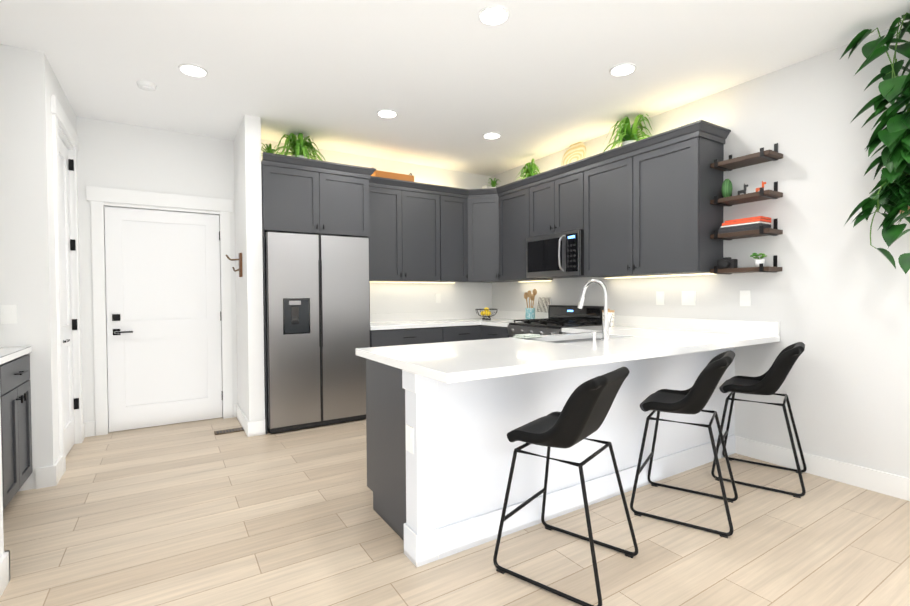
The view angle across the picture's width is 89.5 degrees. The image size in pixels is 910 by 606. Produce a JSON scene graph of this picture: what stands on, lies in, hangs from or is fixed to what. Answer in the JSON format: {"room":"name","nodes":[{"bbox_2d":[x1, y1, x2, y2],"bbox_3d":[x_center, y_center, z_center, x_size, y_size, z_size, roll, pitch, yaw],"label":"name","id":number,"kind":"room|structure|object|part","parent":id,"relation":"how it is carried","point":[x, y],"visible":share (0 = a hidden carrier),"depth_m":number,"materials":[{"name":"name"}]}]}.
{"room":"kitchen","nodes":[
{"label":"kitchen","id":0,"kind":"room"},
{"bbox_2d":[0,44,28,490],"bbox_3d":[-3.135,-0.199,2.712,0.900,2.787,0.120,-1,1,-32],"label":"wall","id":1,"kind":"structure","parent":0,"point":[11,260],"depth_m":2.87,"materials":[{"name":"white paint"}]},
{"bbox_2d":[0,305,16,323],"bbox_3d":[-2.780,0.070,2.860,0.075,0.118,0.009,-1,1,-32],"label":"light switch","id":2,"kind":"object","parent":1,"relation":"attached to","point":[8,314],"visible":1,"depth_m":2.86,"materials":[{"name":"white plastic"}]},
{"bbox_2d":[0,48,75,557],"bbox_3d":[-1.217,-0.175,0.639,0.155,2.787,7.850,-1,1,-32],"label":"wall","id":3,"kind":"structure","parent":0,"point":[36,79],"depth_m":2.94,"materials":[{"name":"white paint"}]},
{"bbox_2d":[0,550,9,596],"bbox_3d":[-0.528,1.165,-0.265,0.015,0.130,5.315,-1,1,-32],"label":"baseboard","id":4,"kind":"structure","parent":3,"relation":"attached to","point":[5,558],"depth_m":1.93,"materials":[{"name":"white wood"}]},
{"bbox_2d":[51,94,83,473],"bbox_3d":[-3.004,-0.115,3.490,0.144,2.590,0.950,-1,1,-32],"label":"door frame","id":5,"kind":"structure","parent":3,"relation":"attached to","point":[59,117],"depth_m":3.67,"materials":[{"name":"white wood"}]},
{"bbox_2d":[58,136,78,455],"bbox_3d":[-2.983,-0.042,3.511,0.098,2.432,0.720,-1,1,-32],"label":"door","id":6,"kind":"structure","parent":3,"relation":"in","point":[68,244],"depth_m":3.69,"materials":[{"name":"white wood"}]},
{"bbox_2d":[76,116,237,435],"bbox_3d":[-2.767,-0.231,4.369,1.480,2.787,0.120,-1,1,-32],"label":"wall","id":7,"kind":"structure","parent":0,"point":[139,158],"depth_m":4.20,"materials":[{"name":"white paint"}]},
{"bbox_2d":[86,186,232,435],"bbox_3d":[-2.744,0.068,4.372,1.154,2.190,0.144,-1,1,-32],"label":"door frame","id":8,"kind":"structure","parent":7,"relation":"attached to","point":[97,197],"depth_m":4.16,"materials":[{"name":"white wood"}]},
{"bbox_2d":[104,206,222,431],"bbox_3d":[-2.726,0.143,4.354,0.922,2.027,0.100,-1,1,-32],"label":"back door","id":9,"kind":"structure","parent":7,"relation":"in","point":[163,302],"depth_m":4.35,"materials":[{"name":"white wood"}]},
{"bbox_2d":[234,114,264,421],"bbox_3d":[-1.953,-0.236,4.343,0.128,2.787,0.786,-1,1,-32],"label":"wall","id":10,"kind":"structure","parent":0,"point":[249,283],"depth_m":4.03,"materials":[{"name":"white paint"}]},
{"bbox_2d":[226,253,242,276],"bbox_3d":[-2.026,-0.349,4.205,0.136,0.220,0.080,-1,1,-32],"label":"coat hook","id":11,"kind":"object","parent":10,"relation":"attached to","point":[240,265],"visible":1,"depth_m":4.20,"materials":[{"name":"brown wood"}]},
{"bbox_2d":[233,404,251,436],"bbox_3d":[-2.008,1.093,4.317,0.032,0.130,0.801,-1,1,-32],"label":"baseboard","id":12,"kind":"structure","parent":10,"relation":"attached to","point":[237,412],"depth_m":4.25,"materials":[{"name":"white wood"}]},
{"bbox_2d":[261,139,491,313],"bbox_3d":[-0.792,-0.263,5.390,2.953,2.787,0.120,-1,1,-32],"label":"wall","id":13,"kind":"structure","parent":0,"point":[415,297],"depth_m":5.56,"materials":[{"name":"white paint"}]},
{"bbox_2d":[261,156,328,239],"bbox_3d":[-1.610,-0.953,4.426,0.551,0.612,0.627,-1,1,-32],"label":"upper cabinet","id":14,"kind":"object","parent":13,"relation":"attached to","point":[295,197],"depth_m":4.16,"materials":[{"name":"grey wood"}]},
{"bbox_2d":[261,143,284,155],"bbox_3d":[-1.731,-1.412,4.311,0.300,0.206,0.264,-1,1,-32],"label":"potted plant","id":15,"kind":"object","parent":14,"relation":"on","point":[269,149],"visible":0.4,"depth_m":4.27,"materials":[{"name":"green plant"}]},
{"bbox_2d":[273,133,324,160],"bbox_3d":[-1.495,-1.481,4.453,0.669,0.335,0.682,-1,1,-32],"label":"fern","id":16,"kind":"object","parent":14,"relation":"on","point":[300,147],"visible":0.62,"depth_m":4.39,"materials":[{"name":"green plant"}]},
{"bbox_3d":[0.046,-1.268,4.022,2.945,0.095,3.059,-1,1,-32],"label":"crown","id":17,"kind":"part","parent":14,"relation":"part of","materials":[{"name":"grey wood"}]},
{"bbox_2d":[329,168,372,239],"bbox_3d":[-1.245,-0.959,4.654,0.551,0.612,0.627,-1,1,-32],"label":"upper cabinet","id":18,"kind":"object","parent":13,"relation":"attached to","point":[350,193],"depth_m":4.44,"materials":[{"name":"grey wood"}]},
{"bbox_2d":[369,180,408,283],"bbox_3d":[-0.850,-0.759,5.068,0.544,1.033,0.347,-1,1,-32],"label":"upper cabinet","id":19,"kind":"object","parent":13,"relation":"attached to","point":[389,246],"depth_m":4.97,"materials":[{"name":"grey wood"}]},
{"bbox_2d":[371,167,413,181],"bbox_3d":[-0.711,-1.415,5.178,0.477,0.165,0.200,-1,1,-32],"label":"decorative tray","id":20,"kind":"object","parent":19,"relation":"on","point":[391,175],"visible":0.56,"depth_m":5.08,"materials":[{"name":"orange wood"}]},
{"bbox_2d":[409,184,436,282],"bbox_3d":[-0.464,-0.766,5.309,0.607,1.033,0.347,-1,1,-32],"label":"upper cabinet","id":21,"kind":"object","parent":13,"relation":"attached to","point":[422,206],"depth_m":5.18,"materials":[{"name":"grey wood"}]},
{"bbox_2d":[370,310,492,323],"bbox_3d":[-0.331,0.159,5.598,1.960,0.099,0.019,-1,1,-32],"label":"backsplash","id":22,"kind":"structure","parent":13,"relation":"attached to","point":[374,317],"depth_m":5.58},
{"bbox_2d":[435,294,440,302],"bbox_3d":[-0.210,-0.058,5.680,0.075,0.118,0.008,-1,1,-32],"label":"electrical outlet","id":23,"kind":"object","parent":13,"relation":"attached to","point":[437,298],"visible":1,"depth_m":5.68,"materials":[{"name":"white plastic"}]},
{"bbox_2d":[433,188,464,282],"bbox_3d":[-0.091,-0.772,5.517,0.494,1.033,0.391,-1,1,-32],"label":"upper cabinet","id":24,"kind":"object","parent":13,"relation":"attached to","point":[450,205],"depth_m":5.37,"materials":[{"name":"grey wood"}]},
{"bbox_2d":[0,417,909,605],"bbox_3d":[0.244,1.221,1.641,5.453,0.060,7.970,-1,1,-32],"label":"floor","id":25,"kind":"structure","parent":0,"point":[197,513],"depth_m":2.29,"materials":[{"name":"brown wood"}]},
{"bbox_2d":[0,346,32,509],"bbox_3d":[-2.639,0.743,2.244,0.696,0.915,1.212,-1,1,-32],"label":"base cabinet","id":26,"kind":"object","parent":25,"relation":"on","point":[16,424],"visible":1,"depth_m":2.62,"materials":[{"name":"grey wood"}]},
{"bbox_2d":[214,427,243,434],"bbox_3d":[-2.034,1.158,4.161,0.260,0.007,0.120,-1,1,-32],"label":"floor vent","id":27,"kind":"object","parent":25,"relation":"in","point":[219,432],"visible":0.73,"depth_m":4.14,"materials":[{"name":"brown metal"}]},
{"bbox_2d":[264,231,369,433],"bbox_3d":[-1.397,0.258,4.519,0.937,1.785,0.648,-1,1,-32],"label":"fridge","id":28,"kind":"object","parent":25,"relation":"on","point":[317,299],"visible":0.79,"depth_m":4.22,"materials":[{"name":"silver metal"}]},
{"bbox_2d":[360,324,436,356],"bbox_3d":[-0.619,0.698,5.067,0.891,0.875,0.627,-1,1,-32],"label":"base cabinet","id":29,"kind":"object","parent":25,"relation":"on","point":[378,336],"depth_m":4.74,"materials":[{"name":"grey wood"}]},
{"bbox_2d":[370,320,480,327],"bbox_3d":[-0.439,0.237,5.169,1.330,0.040,0.635,-1,1,-32],"label":"countertop","id":30,"kind":"structure","parent":29,"relation":"on","point":[380,323],"depth_m":5.09,"materials":[{"name":"white stone"}]},
{"bbox_2d":[366,360,471,540],"bbox_3d":[-0.173,0.739,2.552,0.436,0.875,0.613,-1,1,-32],"label":"base cabinet","id":31,"kind":"object","parent":25,"relation":"on","point":[385,394],"depth_m":2.44,"materials":[{"name":"grey wood"}]},
{"bbox_2d":[356,328,779,383],"bbox_3d":[0.860,0.267,2.955,2.744,0.040,1.033,-1,1,-32],"label":"countertop","id":32,"kind":"structure","parent":31,"relation":"on","point":[446,361],"depth_m":2.51,"materials":[{"name":"white stone"}]},
{"bbox_2d":[513,333,541,338],"bbox_3d":[0.513,0.233,3.247,0.160,0.022,0.130,-1,1,-32],"label":"towel","id":33,"kind":"object","parent":32,"relation":"on","point":[525,336],"visible":1,"depth_m":3.21,"materials":[{"name":"white fabric"}]},
{"bbox_2d":[553,336,612,343],"bbox_3d":[0.864,0.381,3.238,0.768,0.222,0.408,-1,1,-32],"label":"sink","id":34,"kind":"object","parent":32,"relation":"in","point":[563,338],"depth_m":3.48,"materials":[{"name":"silver metal"}]},
{"bbox_2d":[577,279,612,340],"bbox_3d":[0.911,0.041,3.086,0.182,0.406,0.270,-1,1,-32],"label":"faucet","id":35,"kind":"object","parent":32,"relation":"on","point":[606,326],"visible":1,"depth_m":3.00,"materials":[{"name":"silver metal"}]},
{"bbox_2d":[437,324,480,339],"bbox_3d":[-0.079,0.688,5.380,0.606,0.875,0.669,-1,1,-32],"label":"base cabinet","id":36,"kind":"object","parent":25,"relation":"on","point":[444,331],"depth_m":5.10,"materials":[{"name":"grey wood"}]},
{"bbox_2d":[477,316,521,323],"bbox_3d":[0.530,0.225,5.472,0.635,0.040,1.147,-1,1,-32],"label":"countertop","id":37,"kind":"structure","parent":36,"relation":"on","point":[494,319],"depth_m":5.40,"materials":[{"name":"white stone"}]},
{"bbox_2d":[475,307,497,319],"bbox_3d":[0.390,0.127,5.674,0.278,0.148,0.278,-1,1,-32],"label":"fruit bowl","id":38,"kind":"object","parent":37,"relation":"on","point":[486,311],"visible":1,"depth_m":5.64,"materials":[{"name":"black metal"}]},
{"bbox_2d":[524,289,536,318],"bbox_3d":[0.850,0.022,5.186,0.136,0.370,0.126,-1,1,-32],"label":"utensils","id":39,"kind":"object","parent":37,"relation":"on","point":[529,313],"visible":0.85,"depth_m":5.15,"materials":[{"name":"brown wood"}]},
{"bbox_2d":[537,297,550,311],"bbox_3d":[1.018,0.021,5.251,0.045,0.170,0.200,-1,1,-32],"label":"board","id":40,"kind":"object","parent":37,"relation":"on","point":[543,303],"visible":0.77,"depth_m":5.25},
{"bbox_2d":[481,324,552,339],"bbox_3d":[0.672,0.686,5.222,0.673,0.875,0.559,-1,1,-32],"label":"base cabinet","id":41,"kind":"object","parent":25,"relation":"on","point":[488,331],"depth_m":5.04,"materials":[{"name":"grey wood"}]},
{"bbox_2d":[508,305,603,337],"bbox_3d":[1.005,0.582,4.649,0.696,1.100,0.750,-1,1,-32],"label":"range","id":42,"kind":"object","parent":25,"relation":"on","point":[558,319],"visible":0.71,"depth_m":4.60,"materials":[{"name":"black metal"}]},
{"bbox_2d":[493,367,637,605],"bbox_3d":[0.505,0.733,2.075,0.495,0.896,0.488,0,1,38],"label":"stool","id":43,"kind":"object","parent":25,"relation":"on","point":[581,415],"visible":1,"depth_m":1.93,"materials":[{"name":"black plastic"}]},
{"bbox_3d":[0.509,0.451,2.063,0.543,0.354,0.540,-1,1,-32],"label":"seat","id":44,"kind":"part","parent":43,"relation":"part of","materials":[{"name":"black leather"}]},
{"bbox_2d":[630,350,737,537],"bbox_3d":[1.306,0.718,2.605,0.495,0.896,0.488,0,1,34],"label":"stool","id":45,"kind":"object","parent":25,"relation":"on","point":[695,397],"visible":1,"depth_m":2.46,"materials":[{"name":"black leather"}]},
{"bbox_3d":[1.307,0.897,2.608,0.629,0.538,0.638,-1,1,-32],"label":"frame","id":46,"kind":"part","parent":45,"relation":"part of","materials":[{"name":"black metal"}]},
{"bbox_3d":[1.310,0.436,2.594,0.558,0.354,0.548,-1,1,-32],"label":"seat","id":47,"kind":"part","parent":45,"relation":"part of","materials":[{"name":"black leather"}]},
{"bbox_2d":[711,342,806,497],"bbox_3d":[2.021,0.705,3.046,0.495,0.896,0.488,0,1,38],"label":"stool","id":48,"kind":"object","parent":25,"relation":"on","point":[771,380],"visible":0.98,"depth_m":2.90,"materials":[{"name":"black leather"}]},
{"bbox_3d":[2.022,0.884,3.049,0.611,0.538,0.622,-1,1,-32],"label":"frame","id":49,"kind":"part","parent":48,"relation":"part of","materials":[{"name":"black metal"}]},
{"bbox_3d":[2.025,0.423,3.034,0.543,0.354,0.540,-1,1,-32],"label":"seat","id":50,"kind":"part","parent":48,"relation":"part of","materials":[{"name":"black leather"}]},
{"bbox_2d":[0,0,909,176],"bbox_3d":[0.225,-1.626,1.591,5.453,0.060,7.970,-1,1,-32],"label":"ceiling","id":51,"kind":"structure","parent":0,"point":[450,82],"depth_m":3.07,"materials":[{"name":"white paint"}]},
{"bbox_2d":[137,80,156,90],"bbox_3d":[-2.267,-1.592,3.378,0.124,0.036,0.124,-1,1,-32],"label":"smoke detector","id":52,"kind":"object","parent":51,"relation":"attached to","point":[146,85],"visible":1,"depth_m":3.35,"materials":[{"name":"white plastic"}]},
{"bbox_2d":[178,63,207,76],"bbox_3d":[-1.807,-1.603,3.170,0.176,0.012,0.176,-1,1,-32],"label":"recessed light","id":53,"kind":"object","parent":51,"relation":"in","point":[193,70],"visible":0.98,"depth_m":3.15,"materials":[{"name":"white ceramic"}]},
{"bbox_2d":[377,109,397,117],"bbox_3d":[-0.582,-1.626,3.946,0.176,0.012,0.176,-1,1,-32],"label":"recessed light","id":54,"kind":"object","parent":51,"relation":"in","point":[386,113],"visible":1,"depth_m":3.93,"materials":[{"name":"white ceramic"}]},
{"bbox_2d":[483,132,500,138],"bbox_3d":[0.361,-1.642,4.512,0.176,0.012,0.176,-1,1,-32],"label":"recessed light","id":55,"kind":"object","parent":51,"relation":"in","point":[492,135],"visible":0.98,"depth_m":4.49,"materials":[{"name":"white ceramic"}]},
{"bbox_2d":[478,5,509,25],"bbox_3d":[0.218,-1.607,2.571,0.176,0.012,0.176,-1,1,-32],"label":"recessed light","id":56,"kind":"object","parent":51,"relation":"in","point":[493,15],"visible":1,"depth_m":2.56,"materials":[{"name":"white ceramic"}]},
{"bbox_2d":[609,63,635,75],"bbox_3d":[1.169,-1.625,3.201,0.176,0.012,0.176,-1,1,-32],"label":"recessed light","id":57,"kind":"object","parent":51,"relation":"in","point":[622,69],"visible":0.96,"depth_m":3.18,"materials":[{"name":"white plastic"}]},
{"bbox_2d":[840,13,909,273],"bbox_3d":[2.494,-0.878,2.544,0.396,1.447,0.580,-1,1,-32],"label":"pothos plant","id":58,"kind":"object","parent":51,"relation":"hanging from","point":[890,197],"visible":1,"depth_m":2.55,"materials":[{"name":"green plant"}]},
{"bbox_2d":[435,347,734,527],"bbox_3d":[0.962,0.728,2.838,2.713,0.873,0.100,-1,1,-32],"label":"wall","id":59,"kind":"structure","parent":0,"point":[476,421],"depth_m":2.46,"materials":[{"name":"white paint"}]},
{"bbox_2d":[406,424,413,453],"bbox_3d":[-0.209,0.625,2.113,0.008,0.120,0.075,-1,1,-32],"label":"outlet","id":60,"kind":"object","parent":59,"relation":"attached to","point":[410,439],"visible":1,"depth_m":2.10,"materials":[{"name":"white plastic"}]},
{"bbox_2d":[408,372,735,566],"bbox_3d":[0.972,0.729,2.775,2.716,0.873,0.017,-1,1,-32],"label":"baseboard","id":61,"kind":"structure","parent":59,"relation":"attached to","point":[426,540],"depth_m":2.19,"materials":[{"name":"white wood"}]},
{"bbox_2d":[562,324,628,331],"bbox_3d":[1.358,0.243,4.146,0.635,0.040,0.460,-1,1,-32],"label":"countertop","id":62,"kind":"structure","parent":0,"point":[587,328],"depth_m":4.09,"materials":[{"name":"white stone"}]},
{"bbox_2d":[602,309,614,326],"bbox_3d":[1.416,0.136,4.240,0.108,0.168,0.108,-1,1,-32],"label":"decorative canister","id":63,"kind":"object","parent":62,"relation":"on","point":[610,313],"visible":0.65,"depth_m":4.19,"materials":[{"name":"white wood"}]},
{"bbox_2d":[491,25,909,477],"bbox_3d":[2.496,-0.243,3.029,0.120,2.787,7.970,-1,1,-32],"label":"wall","id":64,"kind":"structure","parent":0,"point":[833,295],"depth_m":3.08,"materials":[{"name":"white paint"}]},
{"bbox_2d":[465,188,500,282],"bbox_3d":[0.380,-0.772,5.647,0.673,1.021,0.669,-1,1,-32],"label":"upper cabinet","id":65,"kind":"object","parent":64,"relation":"attached to","point":[480,204],"depth_m":5.46,"materials":[{"name":"grey wood"}]},
{"bbox_2d":[486,178,499,187],"bbox_3d":[0.477,-1.433,5.518,0.220,0.174,0.247,-1,1,-32],"label":"potted plant","id":66,"kind":"object","parent":65,"relation":"on","point":[493,183],"visible":0.79,"depth_m":5.51,"materials":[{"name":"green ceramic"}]},
{"bbox_2d":[497,180,552,281],"bbox_3d":[0.791,-0.774,5.256,0.391,1.033,0.651,-1,1,-32],"label":"upper cabinet","id":67,"kind":"object","parent":64,"relation":"attached to","point":[515,204],"depth_m":5.19,"materials":[{"name":"grey wood"}]},
{"bbox_2d":[533,176,548,236],"bbox_3d":[1.064,-0.994,4.853,0.347,0.582,0.439,-1,1,-32],"label":"upper cabinet","id":68,"kind":"object","parent":64,"relation":"attached to","point":[540,187],"depth_m":4.80,"materials":[{"name":"grey wood"}]},
{"bbox_2d":[514,159,539,181],"bbox_3d":[0.840,-1.474,5.173,0.365,0.262,0.428,-1,1,-32],"label":"potted plant","id":69,"kind":"object","parent":68,"relation":"on","point":[530,169],"visible":0.65,"depth_m":5.13,"materials":[{"name":"green plant"}]},
{"bbox_2d":[549,164,584,233],"bbox_3d":[1.233,-0.990,4.583,0.347,0.582,0.438,-1,1,-32],"label":"upper cabinet","id":70,"kind":"object","parent":64,"relation":"attached to","point":[567,188],"depth_m":4.48,"materials":[{"name":"grey wood"}]},
{"bbox_2d":[526,229,583,278],"bbox_3d":[1.101,-0.480,4.695,0.464,0.431,0.754,-1,1,-32],"label":"over-the-range microwave","id":71,"kind":"object","parent":70,"relation":"attached to","point":[555,255],"visible":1,"depth_m":4.55,"materials":[{"name":"black metal"}]},
{"bbox_2d":[561,142,585,165],"bbox_3d":[1.227,-1.508,4.760,0.086,0.322,0.330,-1,1,-32],"label":"woven plate","id":72,"kind":"object","parent":70,"relation":"on","point":[575,152],"visible":0.6,"depth_m":4.78,"materials":[{"name":"beige wicker"}]},
{"bbox_2d":[584,152,636,278],"bbox_3d":[1.495,-0.759,4.171,0.347,1.033,0.664,-1,1,-32],"label":"upper cabinet","id":73,"kind":"object","parent":64,"relation":"attached to","point":[604,234],"depth_m":4.11,"materials":[{"name":"grey wood"}]},
{"bbox_2d":[493,310,779,335],"bbox_3d":[1.392,0.164,4.672,0.019,0.099,3.378,-1,1,-32],"label":"backsplash","id":74,"kind":"structure","parent":64,"relation":"attached to","point":[759,328],"depth_m":3.77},
{"bbox_2d":[656,291,663,304],"bbox_3d":[1.798,-0.043,4.028,0.008,0.118,0.075,-1,1,-32],"label":"electrical outlet","id":75,"kind":"object","parent":64,"relation":"attached to","point":[659,297],"visible":1,"depth_m":4.03,"materials":[{"name":"white plastic"}]},
{"bbox_2d":[625,128,724,275],"bbox_3d":[1.769,-0.753,3.731,0.347,1.033,0.620,-1,1,-32],"label":"upper cabinet","id":76,"kind":"object","parent":64,"relation":"attached to","point":[643,208],"depth_m":3.55,"materials":[{"name":"grey wood"}]},
{"bbox_2d":[603,114,651,151],"bbox_3d":[1.538,-1.496,4.099,0.539,0.331,0.577,-1,1,-32],"label":"fern plant","id":77,"kind":"object","parent":76,"relation":"on","point":[627,133],"visible":0.77,"depth_m":4.02,"materials":[{"name":"green plant"}]},
{"bbox_2d":[682,291,695,304],"bbox_3d":[1.936,-0.040,3.807,0.009,0.118,0.120,-1,1,-32],"label":"light switch","id":78,"kind":"object","parent":64,"relation":"attached to","point":[688,297],"visible":1,"depth_m":3.80,"materials":[{"name":"white plastic"}]},
{"bbox_2d":[740,290,750,305],"bbox_3d":[2.169,-0.035,3.434,0.008,0.118,0.075,-1,1,-32],"label":"electrical outlet","id":79,"kind":"object","parent":64,"relation":"attached to","point":[745,297],"visible":1,"depth_m":3.43,"materials":[{"name":"white plastic"}]},
{"bbox_2d":[710,143,782,273],"bbox_3d":[2.104,-0.672,3.332,0.205,0.911,0.400,-1,1,-32],"label":"shelf unit","id":80,"kind":"object","parent":64,"relation":"attached to","point":[761,156],"visible":0.96,"depth_m":3.26,"materials":[{"name":"brown wood"}]},
{"bbox_2d":[721,179,732,197],"bbox_3d":[2.038,-0.853,3.442,0.072,0.156,0.072,-1,1,-32],"label":"cactus","id":81,"kind":"object","parent":80,"relation":"on","point":[726,189],"visible":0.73,"depth_m":3.42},
{"bbox_2d":[717,257,737,268],"bbox_3d":[2.016,-0.297,3.418,0.100,0.085,0.120,-1,1,-32],"label":"camera","id":82,"kind":"object","parent":80,"relation":"on","point":[726,262],"visible":0.94,"depth_m":3.38,"materials":[{"name":"black plastic"}]},
{"bbox_2d":[738,184,747,194],"bbox_3d":[2.092,-0.819,3.337,0.020,0.090,0.068,-1,1,-32],"label":"decorative piece","id":83,"kind":"object","parent":80,"relation":"on","point":[742,191],"visible":0.92,"depth_m":3.32,"materials":[{"name":"black plastic"}]},
{"bbox_2d":[718,216,770,233],"bbox_3d":[2.097,-0.560,3.347,0.170,0.093,0.300,-1,1,-32],"label":"books","id":84,"kind":"object","parent":80,"relation":"on","point":[743,224],"visible":0.88,"depth_m":3.26,"materials":[{"name":"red paper"}]},
{"bbox_2d":[750,253,766,266],"bbox_3d":[2.164,-0.305,3.264,0.129,0.105,0.101,-1,1,-32],"label":"decorative plant","id":85,"kind":"object","parent":80,"relation":"on","point":[758,261],"visible":0.96,"depth_m":3.24,"materials":[{"name":"green plant"}]},
{"bbox_2d":[756,181,765,191],"bbox_3d":[2.162,-0.815,3.245,0.019,0.085,0.064,-1,1,-32],"label":"decorative piece","id":86,"kind":"object","parent":80,"relation":"on","point":[758,189],"visible":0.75,"depth_m":3.24,"materials":[{"name":"orange paint"}]},
{"bbox_2d":[736,436,909,500],"bbox_3d":[3.315,1.099,1.628,0.015,0.140,4.455,-1,1,-32],"label":"baseboard","id":87,"kind":"structure","parent":64,"relation":"attached to","point":[897,486],"depth_m":2.99,"materials":[{"name":"white wood"}]}
]}

